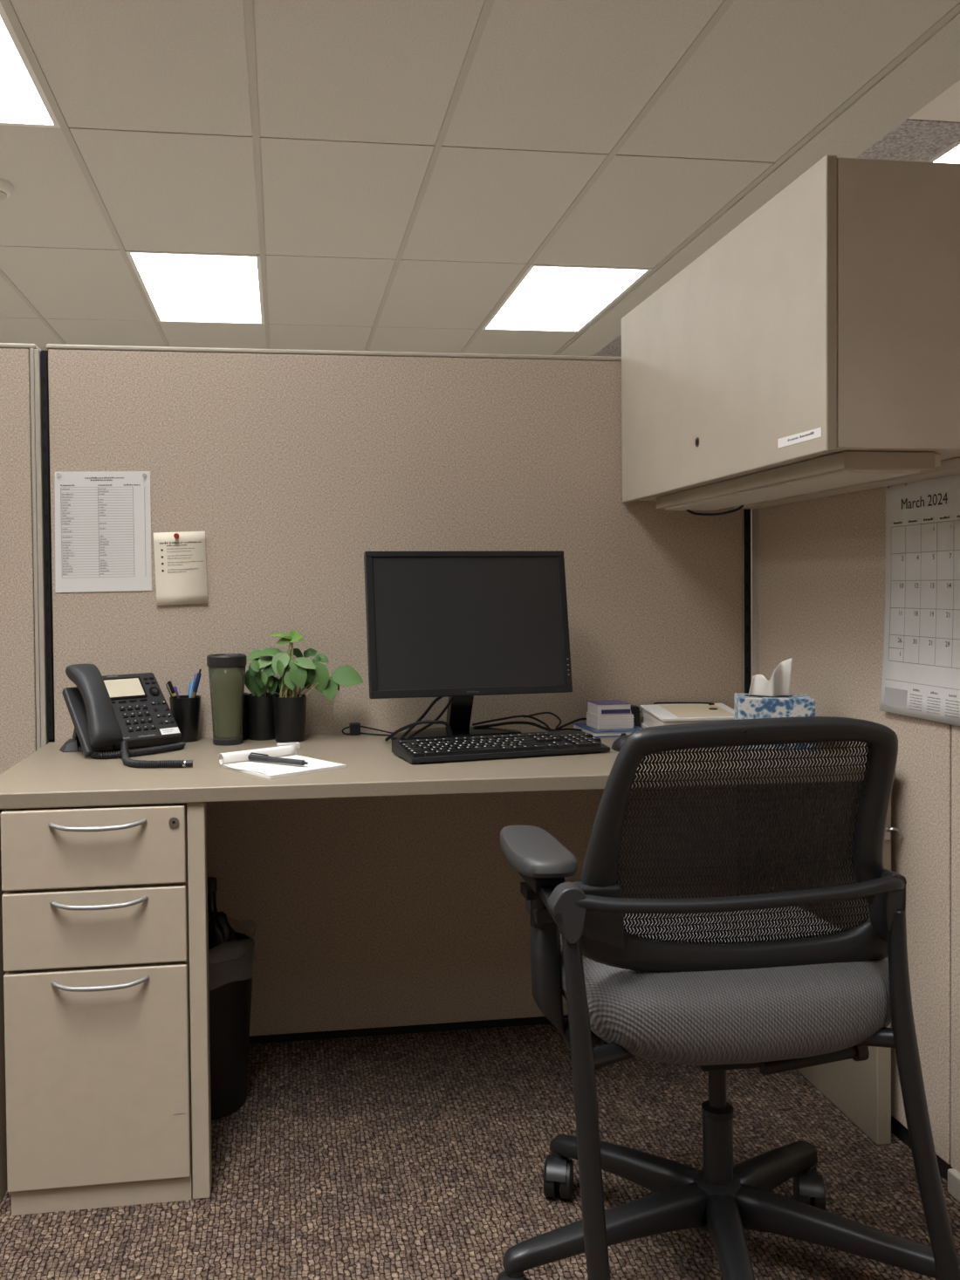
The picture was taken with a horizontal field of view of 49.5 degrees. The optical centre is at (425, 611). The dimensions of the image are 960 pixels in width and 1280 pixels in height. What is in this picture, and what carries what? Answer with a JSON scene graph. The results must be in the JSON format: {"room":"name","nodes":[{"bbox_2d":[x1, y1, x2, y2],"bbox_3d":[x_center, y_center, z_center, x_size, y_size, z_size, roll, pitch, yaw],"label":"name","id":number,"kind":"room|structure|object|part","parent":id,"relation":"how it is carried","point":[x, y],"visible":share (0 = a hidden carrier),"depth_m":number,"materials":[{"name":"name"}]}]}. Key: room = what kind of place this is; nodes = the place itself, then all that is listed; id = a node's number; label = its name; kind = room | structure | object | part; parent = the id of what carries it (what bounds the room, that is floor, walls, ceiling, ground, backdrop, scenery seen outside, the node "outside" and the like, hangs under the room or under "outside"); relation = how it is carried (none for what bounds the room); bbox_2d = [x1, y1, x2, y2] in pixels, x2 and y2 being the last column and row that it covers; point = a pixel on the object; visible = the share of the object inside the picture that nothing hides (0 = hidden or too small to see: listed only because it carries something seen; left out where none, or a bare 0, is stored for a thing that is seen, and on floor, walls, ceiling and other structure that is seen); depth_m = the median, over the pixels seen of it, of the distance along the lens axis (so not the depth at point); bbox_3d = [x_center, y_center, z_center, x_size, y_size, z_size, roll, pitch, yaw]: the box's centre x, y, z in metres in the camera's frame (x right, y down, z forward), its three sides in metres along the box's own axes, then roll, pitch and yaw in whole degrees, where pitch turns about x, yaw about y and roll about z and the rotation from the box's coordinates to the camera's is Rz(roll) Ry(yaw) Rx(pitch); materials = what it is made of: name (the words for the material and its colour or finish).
{"room":"workspace","nodes":[
{"label":"workspace","id":0,"kind":"room"},
{"bbox_2d":[0,0,959,356],"bbox_3d":[0.104,-1.705,2.755,13.000,0.298,14.500,-1,1,-8],"label":"ceiling","id":1,"kind":"structure","parent":0,"point":[393,170],"depth_m":3.52,"materials":[{"name":"tile"}]},
{"bbox_2d":[0,177,13,199],"bbox_3d":[-1.591,-1.549,3.817,0.144,0.043,0.144,-1,1,-8],"label":"smoke detector","id":2,"kind":"object","parent":1,"relation":"attached to","point":[6,188],"visible":1,"depth_m":3.80,"materials":[{"name":"white plastic"}]},
{"bbox_2d":[0,1,61,128],"bbox_3d":[-1.385,-1.555,2.713,0.586,0.020,1.217,-1,1,-8],"label":"recessed light","id":3,"kind":"object","parent":1,"relation":"in","point":[23,102],"visible":0.76,"depth_m":3.10,"materials":[{"name":"white plastic"}]},
{"bbox_2d":[125,249,264,324],"bbox_3d":[-1.115,-1.614,5.222,0.586,0.020,1.217,-1,1,-8],"label":"recessed light","id":4,"kind":"object","parent":1,"relation":"in","point":[184,287],"visible":0.83,"depth_m":5.11,"materials":[{"name":"white plastic"}]},
{"bbox_2d":[481,263,652,332],"bbox_3d":[0.697,-1.637,5.472,0.586,0.020,1.217,-1,1,-8],"label":"recessed light","id":5,"kind":"object","parent":1,"relation":"in","point":[547,297],"visible":0.81,"depth_m":5.38,"materials":[{"name":"white plastic"}]},
{"bbox_2d":[925,139,959,163],"bbox_3d":[2.440,-1.855,3.842,0.610,0.020,1.220,-1,1,-8],"label":"recessed light","id":6,"kind":"object","parent":1,"relation":"in","point":[950,154],"visible":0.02,"depth_m":4.23,"materials":[{"name":"white plastic"}]},
{"bbox_2d":[933,144,959,163],"bbox_3d":[2.440,-1.853,3.842,0.578,0.008,1.188,-1,1,-8],"label":"diffuser","id":7,"kind":"object","parent":6,"relation":"attached to","point":[950,154],"depth_m":4.23,"materials":[{"name":"white plastic"}]},
{"bbox_2d":[0,1023,959,1279],"bbox_3d":[0.012,1.080,0.010,4.400,0.060,4.970,-1,1,-8],"label":"floor","id":8,"kind":"structure","parent":0,"point":[421,1155],"depth_m":1.86,"materials":[{"name":"carpet"}]},
{"bbox_2d":[0,342,48,774],"bbox_3d":[-1.680,0.216,2.228,1.674,1.599,0.056,-1,1,-8],"label":"partition panel","id":9,"kind":"object","parent":8,"relation":"on","point":[23,646],"visible":0.57,"depth_m":2.31,"materials":[{"name":"beige fabric"}]},
{"bbox_3d":[-0.861,0.201,2.340,0.020,1.568,0.054,-1,1,-8],"label":"post trim","id":10,"kind":"part","parent":9,"relation":"part of","materials":[{"name":"beige paint"}]},
{"bbox_2d":[0,803,192,1215],"bbox_3d":[-0.569,0.672,1.858,0.301,0.684,0.262,-1,1,-8],"label":"drawer pedestal","id":11,"kind":"object","parent":8,"relation":"on","point":[95,900],"visible":0.96,"depth_m":1.75,"materials":[{"name":"beige paint"}]},
{"bbox_3d":[-0.559,0.398,1.757,0.300,0.132,0.017,-1,1,-8],"label":"drawer","id":12,"kind":"part","parent":11,"relation":"part of","materials":[{"name":"beige paint"}]},
{"bbox_3d":[-0.558,0.534,1.760,0.300,0.130,0.017,-1,1,-8],"label":"drawer","id":13,"kind":"part","parent":11,"relation":"part of","materials":[{"name":"beige paint"}]},
{"bbox_3d":[-0.555,0.789,1.766,0.300,0.368,0.017,-1,1,-8],"label":"drawer","id":14,"kind":"part","parent":11,"relation":"part of","materials":[{"name":"beige paint"}]},
{"bbox_3d":[-0.549,0.358,1.737,0.160,0.014,0.029,-1,1,-8],"label":"drawer pull","id":15,"kind":"part","parent":11,"relation":"part of","materials":[{"name":"silver metal"}]},
{"bbox_3d":[-0.548,0.489,1.740,0.160,0.014,0.029,-1,1,-8],"label":"drawer pull","id":16,"kind":"part","parent":11,"relation":"part of","materials":[{"name":"silver metal"}]},
{"bbox_3d":[-0.547,0.625,1.743,0.160,0.014,0.029,-1,1,-8],"label":"drawer pull","id":17,"kind":"part","parent":11,"relation":"part of","materials":[{"name":"silver metal"}]},
{"bbox_2d":[208,931,254,1120],"bbox_3d":[-0.457,0.827,2.129,0.222,0.358,0.221,-1,1,-8],"label":"waste bin","id":18,"kind":"object","parent":8,"relation":"on","point":[229,981],"visible":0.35,"depth_m":2.06,"materials":[{"name":"black plastic"}]},
{"bbox_2d":[207,876,217,912],"bbox_3d":[-0.453,0.773,2.187,0.052,0.424,0.052,-1,1,-8],"label":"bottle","id":19,"kind":"object","parent":18,"relation":"in","point":[212,881],"visible":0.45,"depth_m":2.17,"materials":[{"name":"black plastic"}]},
{"bbox_3d":[-0.453,0.785,2.188,0.052,0.400,0.052,-1,1,-8],"label":"glass","id":20,"kind":"part","parent":19,"relation":"part of","materials":[{"name":"black glass"}]},
{"bbox_2d":[207,910,239,964],"bbox_3d":[-0.424,0.687,2.097,0.095,0.160,0.102,-1,1,-8],"label":"bag","id":21,"kind":"object","parent":18,"relation":"in","point":[223,946],"visible":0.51,"depth_m":2.07,"materials":[{"name":"black plastic"}]},
{"bbox_2d":[41,343,751,1044],"bbox_3d":[-0.027,0.195,2.457,1.660,1.599,0.054,-1,1,-8],"label":"partition panel","id":22,"kind":"object","parent":8,"relation":"on","point":[402,914],"visible":0.61,"depth_m":2.42,"materials":[{"name":"beige fabric"}]},
{"bbox_3d":[-0.844,0.201,2.352,0.013,1.568,0.034,-1,1,-8],"label":"edge trim","id":23,"kind":"part","parent":22,"relation":"part of","materials":[{"name":"black metal"}]},
{"bbox_2d":[54,471,151,592],"bbox_3d":[-0.722,-0.179,2.326,0.209,0.271,0.001,-1,1,-8],"label":"list","id":24,"kind":"object","parent":22,"relation":"attached to","point":[103,518],"visible":1,"depth_m":2.33,"materials":[{"name":"white paper"}]},
{"bbox_2d":[60,486,145,578],"bbox_3d":[-0.721,-0.178,2.326,0.182,0.203,0.001,-1,1,-8],"label":"print","id":25,"kind":"object","parent":24,"relation":"attached to","point":[98,489],"depth_m":2.32},
{"bbox_2d":[173,533,178,538],"bbox_3d":[-0.561,-0.171,2.339,0.012,0.012,0.014,-1,1,-8],"label":"pin","id":26,"kind":"object","parent":22,"relation":"attached to","point":[175,535],"visible":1,"depth_m":2.33,"materials":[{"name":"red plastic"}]},
{"bbox_2d":[153,530,207,605],"bbox_3d":[-0.553,-0.098,2.349,0.118,0.168,0.004,-1,1,-8],"label":"note","id":27,"kind":"object","parent":22,"relation":"attached to","point":[180,563],"visible":1,"depth_m":2.35,"materials":[{"name":"beige paper"}]},
{"bbox_3d":[-0.023,0.985,2.474,1.622,0.020,0.038,-1,1,-8],"label":"rail","id":28,"kind":"part","parent":22,"relation":"part of","materials":[{"name":"black metal"}]},
{"bbox_3d":[0.775,0.181,2.567,0.002,1.568,0.051,-1,1,-8],"label":"edge trim","id":29,"kind":"part","parent":22,"relation":"part of","materials":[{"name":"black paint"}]},
{"bbox_2d":[0,725,901,1202],"bbox_3d":[0.025,0.644,2.127,1.654,0.715,0.633,-1,1,-8],"label":"desk","id":30,"kind":"object","parent":8,"relation":"on","point":[50,776],"visible":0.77,"depth_m":1.86,"materials":[{"name":"beige laminate"}]},
{"bbox_3d":[-0.783,0.668,2.037,0.027,0.688,0.540,-1,1,-8],"label":"panel","id":31,"kind":"part","parent":30,"relation":"part of","materials":[{"name":"beige paint"}]},
{"bbox_2d":[59,663,192,767],"bbox_3d":[-0.572,0.201,2.112,0.212,0.185,0.399,-2,2,-41],"label":"desk phone","id":32,"kind":"object","parent":30,"relation":"on","point":[124,716],"visible":1,"depth_m":2.15,"materials":[{"name":"grey plastic"}]},
{"bbox_3d":[-0.648,0.163,2.218,0.098,0.042,0.039,-2,2,-41],"label":"display frame","id":33,"kind":"part","parent":32,"relation":"part of","materials":[{"name":"black plastic"}]},
{"bbox_3d":[-0.579,0.277,2.062,0.198,0.036,0.252,-1,1,-12],"label":"coiled cord","id":34,"kind":"part","parent":32,"relation":"part of","materials":[{"name":"black plastic"}]},
{"bbox_2d":[121,700,170,728],"bbox_3d":[-0.598,0.222,2.187,0.132,0.054,0.050,-2,2,-41],"label":"keypad","id":35,"kind":"object","parent":32,"relation":"on","point":[134,714],"depth_m":2.20,"materials":[{"name":"grey plastic"}]},
{"bbox_2d":[169,695,200,742],"bbox_3d":[-0.536,0.239,2.320,0.069,0.098,0.069,-1,1,-8],"label":"pen cup","id":36,"kind":"object","parent":30,"relation":"on","point":[186,711],"visible":0.84,"depth_m":2.29,"materials":[{"name":"black plastic"}]},
{"bbox_2d":[165,680,177,698],"bbox_3d":[-0.551,0.215,2.314,0.053,0.124,0.009,-1,1,-11],"label":"pen","id":37,"kind":"object","parent":36,"relation":"in","point":[169,683],"visible":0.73,"depth_m":2.31,"materials":[{"name":"black plastic"}]},
{"bbox_2d":[173,686,179,698],"bbox_3d":[-0.550,0.222,2.329,0.037,0.109,0.009,-1,1,-3],"label":"pen","id":38,"kind":"object","parent":36,"relation":"in","point":[174,687],"visible":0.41,"depth_m":2.32,"materials":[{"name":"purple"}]},
{"bbox_2d":[187,681,194,698],"bbox_3d":[-0.529,0.216,2.323,0.030,0.121,0.009,-1,1,-17],"label":"pen","id":39,"kind":"object","parent":36,"relation":"in","point":[190,692],"visible":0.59,"depth_m":2.32,"materials":[{"name":"blue plastic"}]},
{"bbox_2d":[191,669,201,698],"bbox_3d":[-0.519,0.202,2.309,0.044,0.149,0.010,-1,1,-1],"label":"pen","id":40,"kind":"object","parent":36,"relation":"in","point":[198,674],"visible":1,"depth_m":2.31,"materials":[{"name":"blue plastic"}]},
{"bbox_3d":[-0.393,0.669,1.806,0.030,0.688,0.044,-1,1,-8],"label":"support post","id":41,"kind":"part","parent":30,"relation":"part of","materials":[{"name":"beige metal"}]},
{"bbox_2d":[206,653,246,746],"bbox_3d":[-0.433,0.191,2.269,0.085,0.196,0.085,-1,1,-8],"label":"tumbler","id":42,"kind":"object","parent":30,"relation":"on","point":[226,671],"visible":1,"depth_m":2.24,"materials":[{"name":"green plastic"}]},
{"bbox_3d":[-0.434,0.106,2.267,0.085,0.024,0.085,-1,1,-8],"label":"lid","id":43,"kind":"part","parent":42,"relation":"part of","materials":[{"name":"black plastic"}]},
{"bbox_2d":[242,692,248,739],"bbox_3d":[-0.433,0.236,2.338,0.069,0.102,0.069,-1,1,-8],"label":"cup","id":44,"kind":"object","parent":30,"relation":"on","point":[244,720],"visible":0.19,"depth_m":2.32,"materials":[{"name":"black plastic"}]},
{"bbox_2d":[244,647,285,740],"bbox_3d":[-0.360,0.183,2.327,0.092,0.206,0.103,-1,1,-8],"label":"potted plant","id":45,"kind":"object","parent":30,"relation":"on","point":[260,713],"visible":0.96,"depth_m":2.31,"materials":[{"name":"green plant"}]},
{"bbox_3d":[-0.367,0.236,2.341,0.075,0.100,0.075,-1,1,-8],"label":"pot","id":46,"kind":"part","parent":45,"relation":"part of","materials":[{"name":"black plastic"}]},
{"bbox_2d":[218,744,346,779],"bbox_3d":[-0.272,0.280,1.960,0.171,0.027,0.179,-2,2,-41],"label":"notepad","id":47,"kind":"object","parent":30,"relation":"on","point":[238,761],"visible":0.92,"depth_m":1.96,"materials":[{"name":"white paper"}]},
{"bbox_2d":[247,752,308,765],"bbox_3d":[-0.279,0.278,1.960,0.141,0.016,0.011,0,2,32],"label":"pen","id":48,"kind":"object","parent":47,"relation":"on","point":[263,757],"visible":1,"depth_m":1.96,"materials":[{"name":"black plastic"}]},
{"bbox_2d":[276,741,300,748],"bbox_3d":[-0.288,0.282,2.183,0.047,0.014,0.014,-1,1,-22],"label":"eraser","id":49,"kind":"object","parent":30,"relation":"on","point":[297,743],"visible":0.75,"depth_m":2.18,"materials":[{"name":"white plastic"}]},
{"bbox_2d":[269,629,362,742],"bbox_3d":[-0.244,0.163,2.326,0.207,0.244,0.109,-1,1,-8],"label":"potted plant","id":50,"kind":"object","parent":30,"relation":"on","point":[290,709],"visible":0.95,"depth_m":2.30,"materials":[{"name":"green plant"}]},
{"bbox_3d":[-0.316,0.147,2.295,0.010,0.103,0.025,-1,1,-8],"label":"stem","id":51,"kind":"part","parent":50,"relation":"part of","materials":[{"name":"beige"}]},
{"bbox_3d":[-0.311,0.130,2.304,0.034,0.138,0.018,-1,1,-8],"label":"stem","id":52,"kind":"part","parent":50,"relation":"part of","materials":[{"name":"beige"}]},
{"bbox_3d":[-0.304,0.129,2.302,0.016,0.139,0.034,-1,1,-8],"label":"stem","id":53,"kind":"part","parent":50,"relation":"part of","materials":[{"name":"beige"}]},
{"bbox_3d":[-0.301,0.236,2.303,0.075,0.100,0.075,-1,1,-8],"label":"pot","id":54,"kind":"part","parent":50,"relation":"part of","materials":[{"name":"black plastic"}]},
{"bbox_3d":[-0.294,0.128,2.302,0.002,0.140,0.037,-1,1,-8],"label":"stem","id":55,"kind":"part","parent":50,"relation":"part of","materials":[{"name":"beige"}]},
{"bbox_3d":[-0.243,0.174,2.306,0.072,0.048,0.002,-1,1,-27],"label":"stem","id":56,"kind":"part","parent":50,"relation":"part of","materials":[{"name":"beige"}]},
{"bbox_3d":[-0.250,0.175,2.306,0.080,0.047,0.013,-1,1,-8],"label":"stem","id":57,"kind":"part","parent":50,"relation":"part of","materials":[{"name":"beige"}]},
{"bbox_2d":[342,722,392,736],"bbox_3d":[-0.123,0.270,2.382,0.139,0.026,0.035,0,1,16],"label":"adapter","id":58,"kind":"object","parent":30,"relation":"on","point":[354,727],"visible":0.85,"depth_m":2.38,"materials":[{"name":"black plastic"}]},
{"bbox_2d":[384,719,452,741],"bbox_3d":[-0.025,0.256,2.220,0.163,0.057,0.055,0,1,25],"label":"cable","id":59,"kind":"object","parent":30,"relation":"on","point":[445,723],"visible":0.8,"depth_m":2.20,"materials":[{"name":"black rubber"}]},
{"bbox_2d":[397,696,444,739],"bbox_3d":[-0.012,0.230,2.245,0.117,0.107,0.013,-1,1,-15],"label":"cable","id":60,"kind":"object","parent":30,"relation":"on","point":[435,700],"visible":0.66,"depth_m":2.25,"materials":[{"name":"black rubber"}]},
{"bbox_2d":[363,550,572,740],"bbox_3d":[0.079,0.075,2.309,0.446,0.415,0.205,-1,1,-13],"label":"monitor","id":61,"kind":"object","parent":30,"relation":"on","point":[461,626],"visible":0.83,"depth_m":2.24,"materials":[{"name":"black plastic"}]},
{"bbox_2d":[408,697,452,737],"bbox_3d":[0.009,0.229,2.257,0.120,0.103,0.014,-1,1,-18],"label":"cable","id":62,"kind":"object","parent":61,"relation":"attached to","point":[437,718],"visible":0.73,"depth_m":2.26,"materials":[{"name":"black rubber"}]},
{"bbox_2d":[391,730,609,763],"bbox_3d":[0.151,0.271,2.106,0.421,0.030,0.156,-1,1,-17],"label":"keyboard","id":63,"kind":"object","parent":30,"relation":"on","point":[474,747],"visible":1,"depth_m":2.07,"materials":[{"name":"black plastic"}]},
{"bbox_2d":[473,720,560,731],"bbox_3d":[0.224,0.266,2.376,0.238,0.027,0.063,-1,1,-8],"label":"cable","id":64,"kind":"object","parent":30,"relation":"on","point":[516,722],"visible":0.73,"depth_m":2.39,"materials":[{"name":"black plastic"}]},
{"bbox_2d":[472,714,586,730],"bbox_3d":[0.260,0.259,2.416,0.324,0.036,0.045,-1,1,-12],"label":"cable","id":65,"kind":"object","parent":30,"relation":"on","point":[521,715],"visible":0.84,"depth_m":2.42,"materials":[{"name":"black rubber"}]},
{"bbox_2d":[523,711,581,731],"bbox_3d":[0.308,0.257,2.435,0.152,0.040,0.042,0,1,22],"label":"cable","id":66,"kind":"object","parent":30,"relation":"on","point":[541,713],"visible":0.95,"depth_m":2.45,"materials":[{"name":"black rubber"}]},
{"bbox_2d":[572,722,643,737],"bbox_3d":[0.423,0.271,2.392,0.128,0.014,0.150,-1,1,-11],"label":"notebook","id":67,"kind":"object","parent":30,"relation":"on","point":[585,729],"visible":0.43,"depth_m":2.33,"materials":[{"name":"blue paper"}]},
{"bbox_2d":[586,711,634,730],"bbox_3d":[0.421,0.248,2.378,0.086,0.032,0.081,-1,1,-11],"label":"block","id":68,"kind":"object","parent":67,"relation":"on","point":[605,722],"visible":0.9,"depth_m":2.34,"materials":[{"name":"paper"}]},
{"bbox_2d":[587,699,630,715],"bbox_3d":[0.419,0.219,2.380,0.079,0.024,0.081,-1,1,-8],"label":"box","id":69,"kind":"object","parent":68,"relation":"on","point":[608,707],"visible":1,"depth_m":2.34,"materials":[{"name":"grey"}]},
{"bbox_3d":[0.419,0.208,2.380,0.079,0.001,0.080,-1,1,-8],"label":"lid panel","id":70,"kind":"part","parent":69,"relation":"part of","materials":[{"name":"purple cardboard"}]},
{"bbox_2d":[611,732,629,751],"bbox_3d":[0.416,0.268,2.133,0.062,0.031,0.100,-1,1,-16],"label":"computer mouse","id":71,"kind":"object","parent":30,"relation":"on","point":[617,744],"visible":0.38,"depth_m":2.12,"materials":[{"name":"grey plastic"}]},
{"bbox_2d":[629,705,641,726],"bbox_3d":[0.471,0.250,2.478,0.075,0.050,0.038,-1,1,-8],"label":"case","id":72,"kind":"object","parent":30,"relation":"on","point":[635,711],"visible":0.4,"depth_m":2.46,"materials":[{"name":"black plastic"}]},
{"bbox_2d":[640,702,734,728],"bbox_3d":[0.613,0.248,2.375,0.203,0.056,0.292,-1,1,1],"label":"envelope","id":73,"kind":"object","parent":30,"relation":"on","point":[655,715],"visible":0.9,"depth_m":2.34,"materials":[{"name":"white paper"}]},
{"bbox_3d":[0.619,0.219,2.495,0.142,0.005,0.036,0,1,13],"label":"tie cord","id":74,"kind":"part","parent":73,"relation":"part of","materials":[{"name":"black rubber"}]},
{"bbox_3d":[0.617,0.225,2.367,0.132,0.001,0.247,0,1,2],"label":"cream panel","id":75,"kind":"part","parent":73,"relation":"part of","materials":[{"name":"beige paper"}]},
{"bbox_2d":[733,657,814,751],"bbox_3d":[0.720,0.188,2.153,0.148,0.185,0.105,0,1,12],"label":"tissue box","id":76,"kind":"object","parent":30,"relation":"on","point":[771,698],"visible":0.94,"depth_m":2.12,"materials":[{"name":"blue"}]},
{"bbox_3d":[0.813,0.648,2.235,0.029,0.688,0.603,-1,1,-8],"label":"panel","id":77,"kind":"part","parent":30,"relation":"part of","materials":[{"name":"beige laminate"}]},
{"bbox_3d":[0.855,0.411,1.929,0.014,0.025,0.004,-1,1,-8],"label":"latch plate","id":78,"kind":"part","parent":30,"relation":"part of","materials":[{"name":"silver metal"}]},
{"bbox_2d":[497,716,959,1279],"bbox_3d":[0.449,0.570,1.538,0.730,0.888,0.620,-1,1,-8],"label":"office chair","id":79,"kind":"object","parent":8,"relation":"on","point":[716,984],"visible":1,"depth_m":1.36,"materials":[{"name":"black plastic"}]},
{"bbox_2d":[498,1271,526,1279],"bbox_3d":[0.121,0.962,1.483,0.036,0.025,0.066,0,1,13],"label":"hood","id":80,"kind":"object","parent":79,"relation":"attached to","point":[503,1275],"depth_m":1.48,"materials":[{"name":"black plastic"}]},
{"bbox_3d":[0.157,0.411,1.457,0.047,0.070,0.065,-1,1,-8],"label":"armrest stem","id":81,"kind":"part","parent":79,"relation":"part of","materials":[{"name":"black plastic"}]},
{"bbox_2d":[544,1153,568,1182],"bbox_3d":[0.226,0.954,1.793,0.036,0.025,0.066,0,1,13],"label":"hood","id":82,"kind":"object","parent":79,"relation":"attached to","point":[556,1165],"depth_m":1.77,"materials":[{"name":"black plastic"}]},
{"bbox_3d":[0.177,0.378,1.303,0.045,0.072,0.030,-1,1,-8],"label":"pivot plate","id":83,"kind":"part","parent":79,"relation":"part of","materials":[{"name":"grey plastic"}]},
{"bbox_3d":[0.210,0.701,1.310,0.073,0.637,0.037,-1,1,-8],"label":"leg","id":84,"kind":"part","parent":79,"relation":"part of","materials":[{"name":"black"}]},
{"bbox_3d":[0.308,0.623,1.505,0.119,0.025,0.022,-1,1,-18],"label":"height lever","id":85,"kind":"part","parent":79,"relation":"part of","materials":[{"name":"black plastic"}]},
{"bbox_3d":[0.274,0.914,1.545,0.339,0.062,0.048,-1,1,-19],"label":"arm","id":86,"kind":"part","parent":79,"relation":"part of","materials":[{"name":"black plastic"}]},
{"bbox_3d":[0.330,0.909,1.715,0.290,0.062,0.048,1,2,42],"label":"arm","id":87,"kind":"part","parent":79,"relation":"part of","materials":[{"name":"black plastic"}]},
{"bbox_3d":[0.417,0.545,1.558,0.466,0.152,0.430,-1,1,-8],"label":"seat","id":88,"kind":"part","parent":79,"relation":"part of","materials":[{"name":"grey fabric"}]},
{"bbox_3d":[0.430,0.915,1.424,0.048,0.062,0.331,0,1,7],"label":"arm","id":89,"kind":"part","parent":79,"relation":"part of","materials":[{"name":"black plastic"}]},
{"bbox_3d":[0.427,0.310,1.346,0.470,0.360,0.128,-1,1,-8],"label":"frame","id":90,"kind":"part","parent":79,"relation":"part of","materials":[{"name":"black plastic"}]},
{"bbox_3d":[0.560,0.908,1.689,0.237,0.062,0.048,-2,2,-37],"label":"arm","id":91,"kind":"part","parent":79,"relation":"part of","materials":[{"name":"black plastic"}]},
{"bbox_2d":[795,1170,821,1197],"bbox_3d":[0.639,0.952,1.742,0.036,0.025,0.066,0,1,13],"label":"hood","id":92,"kind":"object","parent":79,"relation":"attached to","point":[808,1183],"depth_m":1.72,"materials":[{"name":"black plastic"}]},
{"bbox_3d":[0.549,0.630,1.478,0.157,0.041,0.032,-1,1,-8],"label":"tilt lever","id":93,"kind":"part","parent":79,"relation":"part of","materials":[{"name":"black plastic"}]},
{"bbox_3d":[0.645,0.911,1.505,0.400,0.062,0.048,0,1,28],"label":"arm","id":94,"kind":"part","parent":79,"relation":"part of","materials":[{"name":"black plastic"}]},
{"bbox_3d":[0.612,0.392,1.385,0.031,0.102,0.060,-1,1,-14],"label":"pivot plate","id":95,"kind":"part","parent":79,"relation":"part of","materials":[{"name":"grey plastic"}]},
{"bbox_3d":[0.672,0.704,1.373,0.119,0.624,0.037,-1,1,1],"label":"leg","id":96,"kind":"part","parent":79,"relation":"part of","materials":[{"name":"black"}]},
{"bbox_2d":[752,486,959,1202],"bbox_3d":[0.921,0.201,1.804,0.068,1.599,1.512,-1,1,-8],"label":"partition panel","id":97,"kind":"object","parent":8,"relation":"on","point":[818,564],"visible":0.33,"depth_m":2.00,"materials":[{"name":"beige fabric"}]},
{"bbox_3d":[0.804,0.174,2.523,0.003,1.553,0.021,-1,1,-8],"label":"edge trim","id":98,"kind":"part","parent":97,"relation":"part of","materials":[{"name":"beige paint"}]},
{"bbox_2d":[621,154,959,502],"bbox_3d":[0.693,-0.471,2.036,0.330,0.439,0.944,-1,1,-8],"label":"upper cabinet","id":99,"kind":"object","parent":97,"relation":"attached to","point":[826,322],"visible":0.98,"depth_m":1.61,"materials":[{"name":"metal"}]},
{"bbox_3d":[0.540,-0.469,2.015,0.018,0.439,0.944,-1,1,-8],"label":"door","id":100,"kind":"part","parent":99,"relation":"part of","materials":[{"name":"beige paint"}]},
{"bbox_2d":[656,451,959,515],"bbox_3d":[0.718,-0.232,2.046,0.286,0.050,0.925,-1,1,-8],"label":"light","id":101,"kind":"object","parent":99,"relation":"attached to","point":[844,472],"visible":1,"depth_m":1.80,"materials":[{"name":"beige paint"}]},
{"bbox_3d":[0.633,-0.223,2.275,0.012,0.025,0.162,-1,2,-36],"label":"power cord","id":102,"kind":"part","parent":101,"relation":"part of","materials":[{"name":"black rubber"}]},
{"bbox_3d":[0.792,-0.247,2.055,0.136,0.022,0.925,-1,1,-8],"label":"mounting rail","id":103,"kind":"part","parent":101,"relation":"part of","materials":[{"name":"metal"}]},
{"bbox_2d":[879,473,959,725],"bbox_3d":[0.887,-0.027,1.847,0.013,0.436,0.260,-1,1,-8],"label":"wall calendar","id":104,"kind":"object","parent":97,"relation":"attached to","point":[920,667],"visible":1,"depth_m":1.85,"materials":[{"name":"white paper"}]},
{"bbox_2d":[885,678,959,718],"bbox_3d":[0.886,0.154,1.849,0.003,0.048,0.238,-1,1,-9],"label":"print","id":105,"kind":"object","parent":104,"relation":"attached to","point":[918,698],"depth_m":1.85,"materials":[{"name":"grey paper"}]},
{"bbox_2d":[888,520,959,669],"bbox_3d":[0.889,-0.031,1.844,0.005,0.252,0.231,-1,1,-8],"label":"print","id":106,"kind":"object","parent":104,"relation":"attached to","point":[924,555],"depth_m":1.86,"materials":[{"name":"grey paper"}]},
{"bbox_2d":[893,515,958,524],"bbox_3d":[0.891,-0.164,1.843,0.001,0.004,0.210,-1,1,-8],"label":"print","id":107,"kind":"object","parent":104,"relation":"on","point":[897,519],"depth_m":1.85,"materials":[{"name":"grey paper"}]},
{"bbox_3d":[0.938,0.983,1.805,0.038,0.036,1.478,-1,1,-8],"label":"rail","id":108,"kind":"part","parent":97,"relation":"part of","materials":[{"name":"black"}]},
{"bbox_3d":[0.980,0.197,1.425,0.050,1.553,0.746,-1,1,-8],"label":"cloth panel","id":109,"kind":"part","parent":97,"relation":"part of","materials":[{"name":"beige fabric"}]},
{"bbox_2d":[750,509,752,678],"bbox_3d":[-0.883,-0.588,10.013,13.200,2.840,0.100,-1,1,-8],"label":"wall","id":110,"kind":"structure","parent":0,"point":[750,509],"depth_m":10.55,"materials":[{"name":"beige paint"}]}
]}

